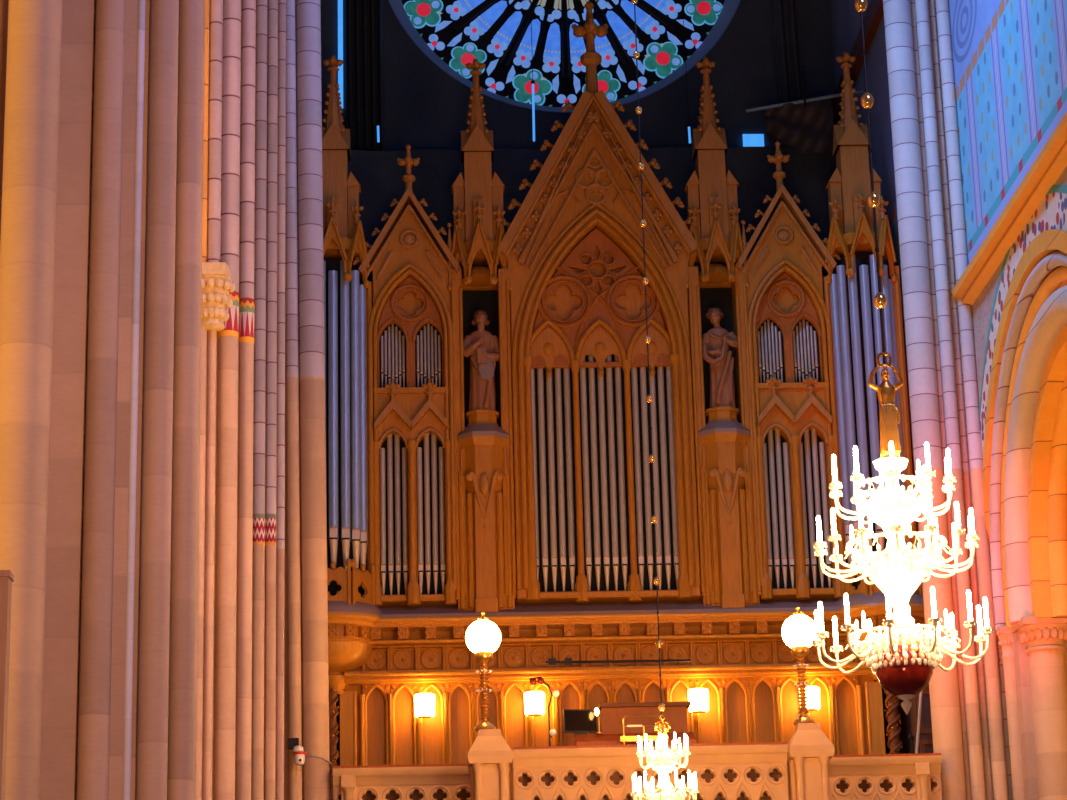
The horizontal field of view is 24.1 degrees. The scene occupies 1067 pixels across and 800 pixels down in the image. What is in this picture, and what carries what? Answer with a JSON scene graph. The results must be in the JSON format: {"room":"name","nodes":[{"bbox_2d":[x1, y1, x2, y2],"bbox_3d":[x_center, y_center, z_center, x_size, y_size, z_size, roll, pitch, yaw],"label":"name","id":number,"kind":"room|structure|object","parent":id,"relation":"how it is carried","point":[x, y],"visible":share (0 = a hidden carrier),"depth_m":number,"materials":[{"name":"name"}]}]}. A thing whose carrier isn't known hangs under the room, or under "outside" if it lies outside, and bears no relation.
{"room":"church","nodes":[
{"label":"church","id":0,"kind":"room"},
{"bbox_2d":[346,0,384,150],"bbox_3d":[-3.282,-7.360,48.622,0.734,6.250,0.372,-1,-16,-3],"label":"drape","id":1,"kind":"object","parent":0,"point":[363,111],"visible":0.83,"depth_m":48.31,"materials":[{"name":"fabric"}]},
{"bbox_2d":[376,17,379,141],"bbox_3d":[-2.924,-7.260,46.764,0.070,5.316,0.341,-1,-16,-3],"label":"tube","id":2,"kind":"object","parent":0,"point":[377,123],"visible":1,"depth_m":46.27,"materials":[{"name":"black"}]},
{"bbox_2d":[530,0,534,140],"bbox_3d":[-0.062,-7.684,47.000,0.070,6.131,0.341,-1,-16,-3],"label":"tube","id":3,"kind":"object","parent":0,"point":[532,81],"visible":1,"depth_m":46.23,"materials":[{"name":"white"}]},
{"bbox_2d":[320,0,837,765],"bbox_3d":[1.845,-0.430,48.329,16.000,30.000,0.600,-1,-16,-3],"label":"wall","id":4,"kind":"structure","parent":0,"point":[426,107],"depth_m":49.58,"materials":[{"name":"paint"}]},
{"bbox_2d":[338,0,342,108],"bbox_3d":[-3.848,-7.915,49.799,0.099,4.519,0.030,-1,-16,-3],"label":"window","id":5,"kind":"structure","parent":4,"relation":"in","point":[340,2],"depth_m":49.53,"materials":[{"name":"blue glass"}]},
{"bbox_2d":[401,0,724,106],"bbox_3d":[0.585,-9.203,50.941,7.300,7.300,0.320,-1,-16,-3],"label":"window","id":6,"kind":"structure","parent":4,"relation":"in","point":[496,33],"depth_m":50.34,"materials":[{"name":"glass"}]},
{"bbox_2d":[388,0,740,112],"bbox_3d":[0.595,-9.273,50.691,7.600,7.600,0.500,-1,-16,-3],"label":"window surround","id":7,"kind":"object","parent":4,"relation":"attached to","point":[729,6],"visible":0.85,"depth_m":50.03,"materials":[{"name":"paint"}]},
{"bbox_2d":[743,134,763,146],"bbox_3d":[4.341,-5.127,49.351,0.416,0.253,0.030,-1,-16,-3],"label":"window","id":8,"kind":"structure","parent":4,"relation":"in","point":[749,140],"depth_m":49.34,"materials":[{"name":"blue glass"}]},
{"bbox_2d":[631,0,698,799],"bbox_3d":[1.466,-0.672,32.060,0.851,12.110,0.844,-1,-16,-3],"label":"crystal chandelier","id":9,"kind":"object","parent":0,"point":[663,762],"visible":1,"depth_m":30.66,"materials":[{"name":"glass"}]},
{"bbox_2d":[632,775,634,790],"bbox_3d":[1.228,4.704,30.627,0.025,0.220,0.025,-7,-17,19],"label":"candle","id":10,"kind":"object","parent":9,"relation":"on","point":[633,775],"depth_m":30.62,"materials":[{"name":"white wax"}]},
{"bbox_2d":[634,773,636,790],"bbox_3d":[1.243,4.650,30.438,0.025,0.220,0.025,-7,-17,19],"label":"candle","id":11,"kind":"object","parent":9,"relation":"on","point":[635,778],"depth_m":30.43,"materials":[{"name":"white wax"}]},
{"bbox_2d":[638,736,639,751],"bbox_3d":[1.292,4.219,30.647,0.025,0.200,0.025,-7,-17,19],"label":"candle","id":12,"kind":"object","parent":9,"relation":"on","point":[638,736],"depth_m":30.63,"materials":[{"name":"white wax"}]},
{"bbox_2d":[639,777,640,793],"bbox_3d":[1.312,4.749,30.798,0.025,0.220,0.025,6,-17,-24],"label":"candle","id":13,"kind":"object","parent":9,"relation":"on","point":[639,777],"depth_m":30.79,"materials":[{"name":"white wax"}]},
{"bbox_2d":[644,771,646,788],"bbox_3d":[1.354,4.604,30.282,0.025,0.220,0.025,6,-17,-24],"label":"candle","id":14,"kind":"object","parent":9,"relation":"on","point":[645,785],"depth_m":30.27,"materials":[{"name":"white wax"}]},
{"bbox_2d":[645,734,647,749],"bbox_3d":[1.374,4.172,30.487,0.025,0.200,0.025,6,-17,-24],"label":"candle","id":15,"kind":"object","parent":9,"relation":"on","point":[645,734],"depth_m":30.48,"materials":[{"name":"white wax"}]},
{"bbox_2d":[659,733,660,748],"bbox_3d":[1.537,4.145,30.404,0.025,0.200,0.025,-7,-17,19],"label":"candle","id":16,"kind":"object","parent":9,"relation":"on","point":[659,733],"depth_m":30.39,"materials":[{"name":"white wax"}]},
{"bbox_2d":[659,770,661,787],"bbox_3d":[1.531,4.577,30.202,0.025,0.220,0.025,-7,-17,19],"label":"candle","id":17,"kind":"object","parent":9,"relation":"on","point":[660,784],"depth_m":30.19,"materials":[{"name":"white wax"}]},
{"bbox_2d":[674,732,675,748],"bbox_3d":[1.721,4.148,30.430,0.025,0.200,0.025,6,-17,-24],"label":"candle","id":18,"kind":"object","parent":9,"relation":"on","point":[674,732],"depth_m":30.42,"materials":[{"name":"white wax"}]},
{"bbox_2d":[675,769,677,786],"bbox_3d":[1.728,4.576,30.218,0.025,0.220,0.025,6,-17,-24],"label":"candle","id":19,"kind":"object","parent":9,"relation":"on","point":[676,779],"depth_m":30.21,"materials":[{"name":"white wax"}]},
{"bbox_2d":[678,738,680,753],"bbox_3d":[1.805,4.275,30.891,0.025,0.200,0.025,6,-17,-24],"label":"candle","id":20,"kind":"object","parent":9,"relation":"on","point":[679,743],"depth_m":30.88,"materials":[{"name":"white wax"}]},
{"bbox_2d":[682,776,684,789],"bbox_3d":[1.848,4.748,30.842,0.025,0.220,0.025,6,-17,-24],"label":"candle","id":21,"kind":"object","parent":9,"relation":"on","point":[683,788],"depth_m":30.84,"materials":[{"name":"white wax"}]},
{"bbox_2d":[684,734,686,749],"bbox_3d":[1.854,4.179,30.555,0.025,0.200,0.025,6,-17,-24],"label":"candle","id":22,"kind":"object","parent":9,"relation":"on","point":[685,748],"depth_m":30.54,"materials":[{"name":"white wax"}]},
{"bbox_2d":[688,770,690,787],"bbox_3d":[1.890,4.603,30.326,0.025,0.220,0.025,6,-17,-24],"label":"candle","id":23,"kind":"object","parent":9,"relation":"on","point":[689,784],"depth_m":30.31,"materials":[{"name":"white wax"}]},
{"bbox_2d":[692,774,693,791],"bbox_3d":[1.959,4.702,30.686,0.025,0.220,0.025,6,-17,-24],"label":"candle","id":24,"kind":"object","parent":9,"relation":"on","point":[692,774],"depth_m":30.68,"materials":[{"name":"white wax"}]},
{"bbox_2d":[694,772,696,789],"bbox_3d":[1.974,4.649,30.497,0.025,0.220,0.025,6,-17,-24],"label":"candle","id":25,"kind":"object","parent":9,"relation":"on","point":[695,784],"depth_m":30.49,"materials":[{"name":"white wax"}]},
{"bbox_2d":[682,0,690,142],"bbox_3d":[2.814,-7.267,47.001,0.070,5.317,0.341,-1,-16,-3],"label":"tube","id":26,"kind":"object","parent":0,"point":[688,124],"visible":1,"depth_m":46.39,"materials":[{"name":"black"}]},
{"bbox_2d":[772,0,801,103],"bbox_3d":[4.926,-8.019,49.143,0.470,5.100,0.239,-1,-16,-3],"label":"column","id":27,"kind":"structure","parent":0,"point":[788,79],"depth_m":48.80,"materials":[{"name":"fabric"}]},
{"bbox_2d":[811,0,993,714],"bbox_3d":[3.203,-1.874,23.529,1.592,9.700,1.582,-2,-16,1],"label":"crystal chandelier","id":28,"kind":"object","parent":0,"point":[903,658],"visible":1,"depth_m":22.42,"materials":[{"name":"glass"}]},
{"bbox_2d":[814,610,819,639],"bbox_3d":[2.570,2.042,22.653,0.035,0.280,0.035,6,-17,-24],"label":"candle","id":29,"kind":"object","parent":28,"relation":"on","point":[816,614],"depth_m":22.65,"materials":[{"name":"white wax"}]},
{"bbox_2d":[816,516,821,541],"bbox_3d":[2.582,1.172,22.610,0.038,0.250,0.038,-1,-16,-3],"label":"candle","id":30,"kind":"object","parent":28,"relation":"on","point":[818,520],"depth_m":22.60,"materials":[{"name":"white wax"}]},
{"bbox_2d":[818,602,823,631],"bbox_3d":[2.561,1.936,22.274,0.035,0.280,0.035,6,-17,-24],"label":"candle","id":31,"kind":"object","parent":28,"relation":"on","point":[820,609],"depth_m":22.26,"materials":[{"name":"white wax"}]},
{"bbox_2d":[831,508,835,534],"bbox_3d":[2.678,1.090,22.326,0.035,0.250,0.035,-7,-17,19],"label":"candle","id":32,"kind":"object","parent":28,"relation":"on","point":[833,523],"depth_m":22.31,"materials":[{"name":"white wax"}]},
{"bbox_2d":[832,454,836,481],"bbox_3d":[2.735,0.628,22.722,0.035,0.270,0.035,-7,-17,19],"label":"candle","id":33,"kind":"object","parent":28,"relation":"on","point":[834,469],"depth_m":22.71,"materials":[{"name":"white wax"}]},
{"bbox_2d":[833,616,837,645],"bbox_3d":[2.774,2.127,22.978,0.035,0.280,0.035,6,-17,-24],"label":"candle","id":34,"kind":"object","parent":28,"relation":"on","point":[835,634],"depth_m":22.97,"materials":[{"name":"white wax"}]},
{"bbox_2d":[844,594,849,623],"bbox_3d":[2.750,1.838,21.943,0.035,0.280,0.035,6,-17,-24],"label":"candle","id":35,"kind":"object","parent":28,"relation":"on","point":[846,604],"depth_m":21.93,"materials":[{"name":"white wax"}]},
{"bbox_2d":[850,525,853,539],"bbox_3d":[2.889,1.217,22.687,0.030,0.170,0.031,-1,-16,-3],"label":"candle","id":36,"kind":"object","parent":28,"relation":"on","point":[851,528],"depth_m":22.68,"materials":[{"name":"white wax"}]},
{"bbox_2d":[853,446,858,473],"bbox_3d":[2.896,0.546,22.442,0.035,0.270,0.035,-7,-17,19],"label":"candle","id":37,"kind":"object","parent":28,"relation":"on","point":[855,449],"depth_m":22.43,"materials":[{"name":"white wax"}]},
{"bbox_2d":[855,620,858,638],"bbox_3d":[2.929,2.075,22.637,0.030,0.170,0.031,-1,-16,-3],"label":"candle","id":38,"kind":"object","parent":28,"relation":"on","point":[856,622],"depth_m":22.63,"materials":[{"name":"white wax"}]},
{"bbox_2d":[858,502,862,527],"bbox_3d":[2.893,1.024,22.110,0.035,0.250,0.035,6,-17,-24],"label":"candle","id":39,"kind":"object","parent":28,"relation":"on","point":[860,513],"depth_m":22.10,"materials":[{"name":"white wax"}]},
{"bbox_2d":[862,611,865,628],"bbox_3d":[2.936,1.960,22.228,0.030,0.170,0.031,-1,-16,-3],"label":"candle","id":40,"kind":"object","parent":28,"relation":"on","point":[863,614],"depth_m":22.22,"materials":[{"name":"white wax"}]},
{"bbox_2d":[864,533,867,549],"bbox_3d":[3.055,1.293,22.974,0.030,0.170,0.031,-1,-16,-3],"label":"candle","id":41,"kind":"object","parent":28,"relation":"on","point":[865,543],"depth_m":22.95,"materials":[{"name":"white wax"}]},
{"bbox_2d":[867,619,871,647],"bbox_3d":[3.119,2.170,23.163,0.035,0.280,0.035,6,-17,-24],"label":"candle","id":42,"kind":"object","parent":28,"relation":"on","point":[869,623],"depth_m":23.17,"materials":[{"name":"white wax"}]},
{"bbox_2d":[869,517,872,534],"bbox_3d":[3.018,1.129,22.385,0.030,0.170,0.031,-1,-16,-3],"label":"candle","id":43,"kind":"object","parent":28,"relation":"on","point":[870,520],"depth_m":22.37,"materials":[{"name":"white wax"}]},
{"bbox_2d":[879,459,882,476],"bbox_3d":[3.135,0.612,22.550,0.030,0.170,0.031,-1,-16,-3],"label":"candle","id":44,"kind":"object","parent":28,"relation":"on","point":[880,461],"depth_m":22.54,"materials":[{"name":"white wax"}]},
{"bbox_2d":[880,480,882,491],"bbox_3d":[3.215,0.763,23.099,0.030,0.170,0.031,-1,-16,-3],"label":"candle","id":45,"kind":"object","parent":28,"relation":"on","point":[881,481],"depth_m":23.08,"materials":[{"name":"white wax"}]},
{"bbox_2d":[885,588,890,618],"bbox_3d":[3.086,1.775,21.749,0.035,0.280,0.035,6,-17,-24],"label":"candle","id":46,"kind":"object","parent":28,"relation":"on","point":[887,592],"depth_m":21.74,"materials":[{"name":"white wax"}]},
{"bbox_2d":[889,441,894,468],"bbox_3d":[3.198,0.500,22.307,0.035,0.270,0.035,6,-17,-24],"label":"candle","id":47,"kind":"object","parent":28,"relation":"on","point":[891,448],"depth_m":22.30,"materials":[{"name":"white wax"}]},
{"bbox_2d":[892,498,897,524],"bbox_3d":[3.185,0.988,22.007,0.035,0.250,0.035,6,-17,-24],"label":"candle","id":48,"kind":"object","parent":28,"relation":"on","point":[895,515],"depth_m":21.99,"materials":[{"name":"white wax"}]},
{"bbox_2d":[907,606,910,623],"bbox_3d":[3.308,1.895,22.031,0.030,0.170,0.031,-1,-16,-3],"label":"candle","id":49,"kind":"object","parent":28,"relation":"on","point":[908,608],"depth_m":22.02,"materials":[{"name":"white wax"}]},
{"bbox_2d":[907,514,910,531],"bbox_3d":[3.345,1.096,22.295,0.030,0.170,0.031,-1,-16,-3],"label":"candle","id":50,"kind":"object","parent":28,"relation":"on","point":[908,517],"depth_m":22.28,"materials":[{"name":"white wax"}]},
{"bbox_2d":[917,459,920,476],"bbox_3d":[3.485,0.620,22.612,0.030,0.170,0.031,-1,-16,-3],"label":"candle","id":51,"kind":"object","parent":28,"relation":"on","point":[918,462],"depth_m":22.60,"materials":[{"name":"white wax"}]},
{"bbox_2d":[925,532,929,553],"bbox_3d":[3.665,1.321,23.240,0.035,0.250,0.035,6,-17,-24],"label":"candle","id":52,"kind":"object","parent":28,"relation":"on","point":[926,537],"depth_m":23.23,"materials":[{"name":"white wax"}]},
{"bbox_2d":[925,442,930,469],"bbox_3d":[3.526,0.510,22.370,0.035,0.270,0.035,-7,-17,19],"label":"candle","id":53,"kind":"object","parent":28,"relation":"on","point":[927,455],"depth_m":22.36,"materials":[{"name":"white wax"}]},
{"bbox_2d":[927,498,932,524],"bbox_3d":[3.495,0.988,22.035,0.035,0.250,0.035,6,-17,-24],"label":"candle","id":54,"kind":"object","parent":28,"relation":"on","point":[929,504],"depth_m":22.02,"materials":[{"name":"white wax"}]},
{"bbox_2d":[930,587,936,617],"bbox_3d":[3.479,1.764,21.743,0.035,0.280,0.035,6,-17,-24],"label":"candle","id":55,"kind":"object","parent":28,"relation":"on","point":[933,602],"depth_m":21.73,"materials":[{"name":"white wax"}]},
{"bbox_2d":[934,518,937,533],"bbox_3d":[3.623,1.142,22.486,0.030,0.170,0.031,-1,-16,-3],"label":"candle","id":56,"kind":"object","parent":28,"relation":"on","point":[935,521],"depth_m":22.48,"materials":[{"name":"white wax"}]},
{"bbox_2d":[944,609,947,625],"bbox_3d":[3.673,1.946,22.244,0.030,0.170,0.031,-1,-16,-3],"label":"candle","id":57,"kind":"object","parent":28,"relation":"on","point":[945,612],"depth_m":22.23,"materials":[{"name":"white wax"}]},
{"bbox_2d":[945,457,947,484],"bbox_3d":[3.796,0.658,22.925,0.035,0.270,0.035,-7,-17,19],"label":"candle","id":58,"kind":"object","parent":28,"relation":"on","point":[945,457],"depth_m":22.93,"materials":[{"name":"white wax"}]},
{"bbox_2d":[946,448,951,475],"bbox_3d":[3.754,0.570,22.606,0.035,0.270,0.035,6,-17,-24],"label":"candle","id":59,"kind":"object","parent":28,"relation":"on","point":[948,460],"depth_m":22.59,"materials":[{"name":"white wax"}]},
{"bbox_2d":[950,613,954,641],"bbox_3d":[3.848,2.096,22.962,0.035,0.280,0.035,-7,-17,19],"label":"candle","id":60,"kind":"object","parent":28,"relation":"on","point":[951,614],"depth_m":22.97,"materials":[{"name":"white wax"}]},
{"bbox_2d":[952,523,956,547],"bbox_3d":[3.880,1.256,23.025,0.035,0.250,0.035,-7,-17,19],"label":"candle","id":61,"kind":"object","parent":28,"relation":"on","point":[953,525],"depth_m":23.00,"materials":[{"name":"white wax"}]},
{"bbox_2d":[954,501,959,527],"bbox_3d":[3.762,1.025,22.191,0.035,0.250,0.035,-7,-17,19],"label":"candle","id":62,"kind":"object","parent":28,"relation":"on","point":[957,517],"depth_m":22.18,"materials":[{"name":"white wax"}]},
{"bbox_2d":[966,590,972,620],"bbox_3d":[3.824,1.806,21.927,0.035,0.280,0.035,6,-17,-24],"label":"candle","id":63,"kind":"object","parent":28,"relation":"on","point":[969,605],"depth_m":21.91,"materials":[{"name":"white wax"}]},
{"bbox_2d":[969,508,974,533],"bbox_3d":[3.934,1.091,22.442,0.035,0.250,0.035,6,-17,-24],"label":"candle","id":64,"kind":"object","parent":28,"relation":"on","point":[971,518],"depth_m":22.43,"materials":[{"name":"white wax"}]},
{"bbox_2d":[976,605,982,634],"bbox_3d":[4.037,1.998,22.631,0.035,0.280,0.035,-7,-17,19],"label":"candle","id":65,"kind":"object","parent":28,"relation":"on","point":[978,608],"depth_m":22.62,"materials":[{"name":"white wax"}]},
{"bbox_2d":[983,597,988,626],"bbox_3d":[4.028,1.892,22.252,0.035,0.280,0.035,-7,-17,19],"label":"candle","id":66,"kind":"object","parent":28,"relation":"on","point":[985,604],"depth_m":22.24,"materials":[{"name":"white wax"}]},
{"bbox_2d":[830,0,1066,753],"bbox_3d":[6.819,-1.618,37.119,0.350,26.000,22.000,-1,-16,-3],"label":"wall","id":67,"kind":"structure","parent":0,"point":[1010,56],"depth_m":36.67,"materials":[{"name":"paint"}]},
{"bbox_2d":[348,147,835,302],"bbox_3d":[0.910,-0.027,45.381,10.740,9.680,0.174,-1,-16,-3],"label":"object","id":68,"kind":"structure","parent":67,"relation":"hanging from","point":[379,175],"depth_m":46.49,"materials":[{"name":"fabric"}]},
{"bbox_2d":[746,66,862,153],"bbox_3d":[5.069,-5.402,46.646,2.249,1.698,0.259,-1,-16,-3],"label":"scaffold","id":69,"kind":"object","parent":67,"relation":"hanging from","point":[806,128],"visible":0.97,"depth_m":46.55,"materials":[{"name":"metal"}]},
{"bbox_2d":[831,0,883,121],"bbox_3d":[6.142,-6.831,45.522,0.160,0.400,8.400,-1,-16,-3],"label":"trim","id":70,"kind":"structure","parent":67,"relation":"attached to","point":[875,12],"depth_m":46.17,"materials":[{"name":"brown wood"}]},
{"bbox_2d":[950,112,1066,305],"bbox_3d":[6.709,-3.163,32.299,0.300,0.420,11.900,-1,-16,-3],"label":"trim","id":71,"kind":"structure","parent":67,"relation":"attached to","point":[1051,161],"depth_m":34.18,"materials":[{"name":"orange wood"}]},
{"bbox_2d":[979,185,1066,416],"bbox_3d":[6.821,-0.385,33.550,0.036,4.700,9.400,-1,-16,-3],"label":"trim","id":72,"kind":"structure","parent":67,"relation":"attached to","point":[1054,188],"depth_m":36.05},
{"bbox_2d":[980,192,1066,454],"bbox_3d":[6.824,-0.336,33.536,0.032,4.600,9.200,-1,-16,-3],"label":"trim","id":73,"kind":"structure","parent":67,"relation":"attached to","point":[1051,213],"depth_m":34.65,"materials":[{"name":"white paint"}]},
{"bbox_2d":[982,229,1066,799],"bbox_3d":[7.339,4.113,32.816,1.321,12.620,9.220,-1,-16,-3],"label":"arch","id":74,"kind":"object","parent":67,"relation":"attached to","point":[1024,474],"visible":0.95,"depth_m":35.53,"materials":[{"name":"stone"}]},
{"bbox_3d":[1.213,7.338,19.818,32.000,0.300,54.000,-1,-16,-3],"label":"floor","id":75,"kind":"structure","parent":0,"visible":0},
{"bbox_2d":[0,570,13,799],"bbox_3d":[-3.381,3.432,15.041,0.330,4.869,0.180,-1,-16,-3],"label":"wooden post","id":76,"kind":"object","parent":75,"relation":"on","point":[6,576],"visible":1,"depth_m":15.51,"materials":[{"name":"brown wood"}]},
{"bbox_2d":[0,0,204,799],"bbox_3d":[-3.938,-4.931,20.612,2.495,24.000,2.502,-1,-16,-3],"label":"pier","id":77,"kind":"object","parent":75,"relation":"on","point":[102,101],"visible":1,"depth_m":18.50,"materials":[{"name":"stone"}]},
{"bbox_2d":[196,0,255,799],"bbox_3d":[-3.893,-4.255,26.736,1.911,26.000,2.159,-1,-16,-3],"label":"pier","id":78,"kind":"object","parent":75,"relation":"on","point":[225,560],"visible":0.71,"depth_m":24.83,"materials":[{"name":"stone"}]},
{"bbox_2d":[251,0,285,799],"bbox_3d":[-4.052,-2.596,32.645,1.679,26.000,1.879,-1,-16,-3],"label":"pier","id":79,"kind":"object","parent":75,"relation":"on","point":[268,567],"visible":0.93,"depth_m":31.13,"materials":[{"name":"stone"}]},
{"bbox_2d":[284,0,329,799],"bbox_3d":[-4.048,-1.107,37.938,1.799,26.000,1.892,-1,-16,-3],"label":"pier","id":80,"kind":"object","parent":75,"relation":"on","point":[306,678],"visible":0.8,"depth_m":36.62,"materials":[{"name":"stone"}]},
{"bbox_2d":[288,738,306,765],"bbox_3d":[-3.315,4.942,35.091,0.265,0.400,0.315,-1,-16,-3],"label":"security camera","id":81,"kind":"object","parent":80,"relation":"attached to","point":[299,754],"visible":1,"depth_m":34.98,"materials":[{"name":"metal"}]},
{"bbox_2d":[305,755,332,764],"bbox_3d":[-2.971,5.080,35.267,0.197,0.085,0.604,-13,-19,35],"label":"cable","id":82,"kind":"object","parent":80,"relation":"attached to","point":[310,755],"visible":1,"depth_m":35.12,"materials":[{"name":"beige plastic"}]},
{"bbox_2d":[883,0,1012,799],"bbox_3d":[6.228,-1.254,38.364,1.309,26.000,1.561,-1,-16,-3],"label":"pier","id":83,"kind":"object","parent":75,"relation":"on","point":[967,720],"visible":0.71,"depth_m":37.44,"materials":[{"name":"stone"}]},
{"bbox_3d":[1.296,7.452,39.333,10.500,0.300,12.200,-1,-16,-3],"label":"floor","id":84,"kind":"structure","parent":0,"visible":0},
{"bbox_2d":[333,764,470,799],"bbox_3d":[-1.815,5.668,35.157,2.000,1.035,0.515,-1,-16,-3],"label":"stone balustrade","id":85,"kind":"object","parent":84,"relation":"on","point":[423,781],"visible":0.93,"depth_m":35.16,"materials":[{"name":"stone"}]},
{"bbox_2d":[467,729,512,799],"bbox_3d":[-0.602,5.262,34.346,0.620,1.320,1.490,-1,-16,-3],"label":"pedestal","id":86,"kind":"object","parent":84,"relation":"on","point":[490,757],"visible":1,"depth_m":33.73,"materials":[{"name":"stone"}]},
{"bbox_2d":[465,611,500,731],"bbox_3d":[-0.681,3.715,34.325,0.490,1.650,0.490,-1,-16,-3],"label":"globe lamp","id":87,"kind":"object","parent":86,"relation":"on","point":[483,637],"visible":1,"depth_m":34.26,"materials":[{"name":"brass"},{"name":"opal glass"}]},
{"bbox_2d":[529,677,559,745],"bbox_3d":[0.185,5.252,36.476,0.445,2.450,0.260,-1,-16,-3],"label":"lamp","id":88,"kind":"object","parent":84,"relation":"on","point":[540,680],"visible":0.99,"depth_m":36.71,"materials":[{"name":"metal"}]},
{"bbox_2d":[322,0,924,799],"bbox_3d":[1.120,0.415,42.380,10.680,14.900,3.130,-1,-16,-3],"label":"pipe organ","id":89,"kind":"object","parent":84,"relation":"on","point":[533,513],"visible":0.9,"depth_m":41.48,"materials":[{"name":"brown wood"}]},
{"bbox_2d":[328,636,373,674],"bbox_3d":[-3.209,4.224,40.420,1.320,0.580,1.320,-1,-16,-3],"label":"corbel","id":90,"kind":"object","parent":89,"relation":"on","point":[347,655],"depth_m":40.05,"materials":[{"name":"brown wood"}]},
{"bbox_2d":[414,693,434,717],"bbox_3d":[-1.744,4.924,40.092,0.336,0.375,0.508,-1,-16,-3],"label":"wall lamp","id":91,"kind":"object","parent":89,"relation":"attached to","point":[424,703],"visible":1,"depth_m":39.88,"materials":[{"name":"white glass"}]},
{"bbox_2d":[463,310,499,411],"bbox_3d":[-0.862,-0.657,41.787,0.676,1.822,0.508,-1,-16,-3],"label":"statue","id":92,"kind":"object","parent":89,"relation":"on","point":[482,347],"visible":0.98,"depth_m":41.62,"materials":[{"name":"brown wood"}]},
{"bbox_2d":[477,347,485,363],"bbox_3d":[-0.862,-0.741,41.579,0.140,0.270,0.040,-1,-16,-3],"label":"book","id":93,"kind":"object","parent":92,"relation":"on","point":[481,351],"depth_m":41.56,"materials":[{"name":"brown wood"}]},
{"bbox_2d":[524,691,544,715],"bbox_3d":[0.014,4.901,40.170,0.336,0.375,0.508,-1,-16,-3],"label":"wall lamp","id":94,"kind":"object","parent":89,"relation":"attached to","point":[534,701],"visible":1,"depth_m":39.96,"materials":[{"name":"white glass"}]},
{"bbox_2d":[546,658,690,665],"bbox_3d":[1.347,4.218,40.161,2.320,0.110,0.421,-1,-16,-3],"label":"light bar","id":95,"kind":"object","parent":89,"relation":"attached to","point":[551,661],"visible":1,"depth_m":39.97,"materials":[{"name":"metal"}]},
{"bbox_2d":[688,688,708,712],"bbox_3d":[2.651,4.867,40.288,0.336,0.375,0.508,-1,-16,-3],"label":"wall lamp","id":96,"kind":"object","parent":89,"relation":"attached to","point":[698,698],"visible":0.99,"depth_m":40.08,"materials":[{"name":"white glass"}]},
{"bbox_2d":[702,307,737,408],"bbox_3d":[3.142,-0.709,41.939,0.662,1.807,0.547,-1,-16,-3],"label":"statue","id":97,"kind":"object","parent":89,"relation":"on","point":[716,342],"visible":1,"depth_m":41.80,"materials":[{"name":"brown wood"}]},
{"bbox_2d":[799,686,819,710],"bbox_3d":[4.450,4.844,40.368,0.336,0.375,0.508,-1,-16,-3],"label":"wall lamp","id":98,"kind":"object","parent":89,"relation":"attached to","point":[813,692],"visible":0.66,"depth_m":40.15,"materials":[{"name":"white glass"}]},
{"bbox_2d":[573,701,695,745],"bbox_3d":[1.531,5.763,38.180,1.850,2.320,0.850,-1,-16,-3],"label":"organ console","id":99,"kind":"object","parent":84,"relation":"on","point":[675,713],"visible":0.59,"depth_m":38.57,"materials":[{"name":"brown wood"}]},
{"bbox_2d":[563,709,597,736],"bbox_3d":[0.713,4.951,38.333,0.520,0.400,0.130,1,-16,-9],"label":"monitor","id":100,"kind":"object","parent":99,"relation":"on","point":[575,721],"visible":1,"depth_m":38.28,"materials":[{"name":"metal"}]},
{"bbox_2d":[594,708,602,733],"bbox_3d":[0.989,4.889,38.115,0.115,0.393,0.101,-1,-16,-3],"label":"desk lamp","id":101,"kind":"object","parent":99,"relation":"on","point":[596,711],"visible":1,"depth_m":38.10,"materials":[{"name":"gold metal"}]},
{"bbox_2d":[620,715,667,744],"bbox_3d":[1.684,5.739,37.544,0.800,2.015,0.400,-1,-16,-3],"label":"music stand","id":102,"kind":"object","parent":84,"relation":"on","point":[624,739],"visible":0.66,"depth_m":37.72,"materials":[{"name":"gold metal"}]},
{"bbox_2d":[512,742,788,799],"bbox_3d":[1.595,5.244,34.009,3.740,1.065,0.420,-1,-16,-3],"label":"stone balustrade","id":103,"kind":"object","parent":84,"relation":"on","point":[755,770],"visible":0.84,"depth_m":33.97,"materials":[{"name":"stone"}]},
{"bbox_2d":[787,723,834,799],"bbox_3d":[3.753,5.206,34.540,0.620,1.320,1.490,-1,-16,-3],"label":"pedestal","id":104,"kind":"object","parent":84,"relation":"on","point":[810,751],"visible":0.99,"depth_m":33.92,"materials":[{"name":"stone"}]},
{"bbox_2d":[782,606,815,724],"bbox_3d":[3.694,3.659,34.520,0.490,1.650,0.490,-1,-16,-3],"label":"globe lamp","id":105,"kind":"object","parent":104,"relation":"on","point":[798,631],"visible":0.99,"depth_m":34.45,"materials":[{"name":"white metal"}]},
{"bbox_2d":[828,753,941,799],"bbox_3d":[4.858,5.572,35.457,1.880,1.055,0.515,-1,-16,-3],"label":"stone balustrade","id":106,"kind":"object","parent":84,"relation":"on","point":[869,776],"visible":0.92,"depth_m":35.46,"materials":[{"name":"stone"}]},
{"bbox_2d":[908,733,914,753],"bbox_3d":[5.807,5.936,38.073,0.480,1.720,0.468,-1,-16,-3],"label":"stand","id":107,"kind":"object","parent":84,"relation":"on","point":[911,737],"visible":0.17,"depth_m":38.24,"materials":[{"name":"black metal"}]},
{"bbox_2d":[898,684,933,753],"bbox_3d":[6.325,5.966,40.175,0.540,2.770,1.580,-1,-16,-3],"label":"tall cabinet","id":108,"kind":"object","parent":84,"relation":"on","point":[908,725],"visible":0.16,"depth_m":39.78,"materials":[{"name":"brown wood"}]},
{"bbox_2d":[915,690,922,753],"bbox_3d":[5.973,5.470,38.954,0.589,3.124,0.072,7,-18,-28],"label":"leaning pole","id":109,"kind":"object","parent":84,"relation":"on","point":[920,693],"visible":0.47,"depth_m":39.10,"materials":[{"name":"grey wood"}]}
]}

